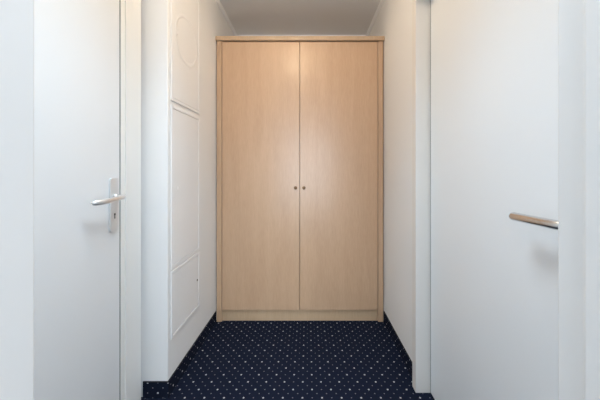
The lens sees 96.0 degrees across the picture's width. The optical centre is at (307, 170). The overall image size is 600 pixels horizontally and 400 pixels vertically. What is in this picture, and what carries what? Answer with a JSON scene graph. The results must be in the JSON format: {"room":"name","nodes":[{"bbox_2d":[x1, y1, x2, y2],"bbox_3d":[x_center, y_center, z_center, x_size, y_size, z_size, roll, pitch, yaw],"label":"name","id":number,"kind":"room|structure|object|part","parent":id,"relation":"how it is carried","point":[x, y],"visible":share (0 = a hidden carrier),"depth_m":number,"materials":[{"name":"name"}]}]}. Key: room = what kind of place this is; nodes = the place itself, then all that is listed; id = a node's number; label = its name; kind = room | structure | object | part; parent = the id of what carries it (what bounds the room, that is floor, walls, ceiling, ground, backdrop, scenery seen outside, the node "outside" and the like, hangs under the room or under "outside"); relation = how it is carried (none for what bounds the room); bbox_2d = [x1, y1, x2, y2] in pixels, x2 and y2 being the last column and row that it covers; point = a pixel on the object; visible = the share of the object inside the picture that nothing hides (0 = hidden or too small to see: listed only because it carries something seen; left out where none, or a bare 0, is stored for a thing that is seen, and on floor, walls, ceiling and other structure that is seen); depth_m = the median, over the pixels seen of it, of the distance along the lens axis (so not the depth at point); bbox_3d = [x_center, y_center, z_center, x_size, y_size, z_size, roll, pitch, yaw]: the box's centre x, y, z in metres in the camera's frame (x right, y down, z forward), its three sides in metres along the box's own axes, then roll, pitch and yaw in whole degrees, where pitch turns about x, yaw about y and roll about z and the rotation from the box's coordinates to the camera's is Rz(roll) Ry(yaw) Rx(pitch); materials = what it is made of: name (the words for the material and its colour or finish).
{"room":"hallway","nodes":[
{"label":"hallway","id":0,"kind":"room"},
{"bbox_2d":[141,0,233,396],"bbox_3d":[-0.865,-0.082,1.470,0.370,2.400,2.180,0,0,0],"label":"wall","id":1,"kind":"structure","parent":0,"point":[161,355],"depth_m":1.33,"materials":[{"name":"white paint"}]},
{"bbox_2d":[34,0,125,399],"bbox_3d":[-0.799,0.116,0.800,0.103,1.989,0.733,0,0,0],"label":"door","id":2,"kind":"structure","parent":1,"relation":"in","point":[77,197],"depth_m":0.95,"materials":[{"name":"white paint"}]},
{"bbox_3d":[-0.775,0.110,1.053,0.056,0.032,0.176,0,0,0],"label":"lever handle","id":3,"kind":"part","parent":2,"relation":"part of","materials":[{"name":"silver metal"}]},
{"bbox_3d":[-0.807,0.141,1.124,0.008,0.223,0.046,0,0,0],"label":"handle plate","id":4,"kind":"part","parent":2,"relation":"part of","materials":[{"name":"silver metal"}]},
{"bbox_2d":[120,0,140,399],"bbox_3d":[-0.828,0.088,0.845,0.056,2.060,0.924,0,0,0],"label":"door frame","id":5,"kind":"structure","parent":1,"relation":"attached to","point":[130,10],"depth_m":1.23,"materials":[{"name":"white paint"}]},
{"bbox_2d":[143,311,215,397],"bbox_3d":[-0.743,1.077,1.663,0.136,0.081,0.671,0,0,0],"label":"baseboard","id":6,"kind":"structure","parent":1,"relation":"attached to","point":[151,389],"depth_m":1.41,"materials":[{"name":"blue carpet"}]},
{"bbox_2d":[171,105,199,268],"bbox_3d":[-0.683,0.081,1.530,0.007,0.830,0.344,0,0,1],"label":"access panel","id":7,"kind":"object","parent":1,"relation":"attached to","point":[185,130],"visible":1,"depth_m":1.51,"materials":[{"name":"white plastic"}]},
{"bbox_2d":[171,0,199,113],"bbox_3d":[-0.683,-0.745,1.530,0.007,0.775,0.344,0,0,1],"label":"access panel","id":8,"kind":"object","parent":1,"relation":"attached to","point":[185,14],"visible":1,"depth_m":1.51,"materials":[{"name":"white paint"}]},
{"bbox_2d":[171,251,199,339],"bbox_3d":[-0.683,0.678,1.530,0.007,0.344,0.344,0,0,1],"label":"access panel","id":9,"kind":"object","parent":1,"relation":"attached to","point":[185,279],"visible":1,"depth_m":1.50,"materials":[{"name":"white plastic"}]},
{"bbox_2d":[216,0,236,35],"bbox_3d":[-0.670,-1.272,2.255,0.020,0.020,0.610,0,0,0],"label":"trim","id":10,"kind":"structure","parent":1,"relation":"attached to","point":[217,1],"depth_m":2.23,"materials":[{"name":"white paint"}]},
{"bbox_2d":[237,35,365,35],"bbox_3d":[-0.056,-1.272,2.550,1.249,0.020,0.020,0,0,0],"label":"trim","id":11,"kind":"structure","parent":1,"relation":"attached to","point":[237,35],"depth_m":2.54,"materials":[{"name":"white"}]},
{"bbox_2d":[141,320,434,399],"bbox_3d":[0.000,1.118,-0.370,4.400,0.001,6.060,0,0,0],"label":"floor","id":12,"kind":"structure","parent":0,"point":[237,360],"depth_m":1.55,"materials":[{"name":"blue carpet"}]},
{"bbox_2d":[215,36,384,321],"bbox_3d":[-0.055,0.063,2.261,1.246,2.110,0.574,0,0,0],"label":"wardrobe","id":13,"kind":"object","parent":12,"relation":"on","point":[300,118],"visible":1,"depth_m":2.00,"materials":[{"name":"brown wood"}]},
{"bbox_3d":[-0.655,0.078,2.274,0.038,2.080,0.548,0,0,0],"label":"panel","id":14,"kind":"part","parent":13,"relation":"part of","materials":[{"name":"brown wood"}]},
{"bbox_3d":[-0.346,0.037,2.010,0.573,1.987,0.019,0,0,0],"label":"door","id":15,"kind":"part","parent":13,"relation":"part of","materials":[{"name":"brown wood"}]},
{"bbox_3d":[-0.055,-0.978,2.266,1.246,0.030,0.564,0,0,0],"label":"cornice","id":16,"kind":"part","parent":13,"relation":"part of","materials":[{"name":"brown wood"}]},
{"bbox_3d":[0.232,0.037,2.010,0.575,1.987,0.019,0,0,0],"label":"door","id":17,"kind":"part","parent":13,"relation":"part of","materials":[{"name":"brown wood"}]},
{"bbox_3d":[0.543,0.078,2.274,0.038,2.080,0.548,0,0,0],"label":"panel","id":18,"kind":"part","parent":13,"relation":"part of","materials":[{"name":"brown wood"}]},
{"bbox_2d":[220,0,380,34],"bbox_3d":[0.000,-1.332,-0.370,4.400,0.100,6.060,0,0,0],"label":"ceiling","id":19,"kind":"structure","parent":0,"point":[247,17],"depth_m":2.24,"materials":[{"name":"white paint"}]},
{"bbox_2d":[369,0,411,360],"bbox_3d":[0.735,-0.082,1.470,0.331,2.400,2.180,0,0,0],"label":"wall","id":20,"kind":"structure","parent":0,"point":[393,21],"depth_m":1.71,"materials":[{"name":"white paint"}]},
{"bbox_2d":[366,0,383,35],"bbox_3d":[0.559,-1.272,1.470,0.020,0.020,2.180,0,0,0],"label":"trim","id":21,"kind":"structure","parent":20,"relation":"attached to","point":[381,1],"depth_m":2.22,"materials":[{"name":"white paint"}]},
{"bbox_2d":[384,311,411,376],"bbox_3d":[0.567,1.077,1.702,0.005,0.081,0.594,0,0,0],"label":"baseboard","id":22,"kind":"structure","parent":20,"relation":"attached to","point":[392,332],"depth_m":1.67,"materials":[{"name":"blue carpet"}]},
{"bbox_2d":[412,0,430,392],"bbox_3d":[0.605,0.088,0.894,0.120,2.060,1.022,0,0,0],"label":"door frame","id":23,"kind":"structure","parent":20,"relation":"attached to","point":[421,9],"depth_m":1.36,"materials":[{"name":"white paint"}]},
{"bbox_2d":[431,0,557,399],"bbox_3d":[0.603,0.127,0.924,0.105,1.966,0.860,0,0,0],"label":"door","id":24,"kind":"structure","parent":20,"relation":"in","point":[494,63],"depth_m":0.89,"materials":[{"name":"white paint"}]},
{"bbox_3d":[0.580,0.122,0.660,0.059,0.025,0.172,0,0,0],"label":"lever handle","id":25,"kind":"part","parent":24,"relation":"part of","materials":[{"name":"silver metal"}]},
{"bbox_3d":[0.000,-0.082,0.310,4.400,2.400,0.140,0,0,0],"label":"wall","id":26,"kind":"structure","parent":0,"visible":0},
{"bbox_2d":[0,0,33,399],"bbox_3d":[-0.408,0.103,0.309,0.045,2.030,0.148,0,0,0],"label":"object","id":27,"kind":"structure","parent":26,"relation":"attached to","point":[16,16],"depth_m":0.36,"materials":[{"name":"white paint"}]},
{"bbox_2d":[558,0,599,399],"bbox_3d":[0.373,0.103,0.309,0.053,2.030,0.148,0,0,0],"label":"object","id":28,"kind":"structure","parent":26,"relation":"attached to","point":[578,20],"depth_m":0.35,"materials":[{"name":"white paint"}]}
]}

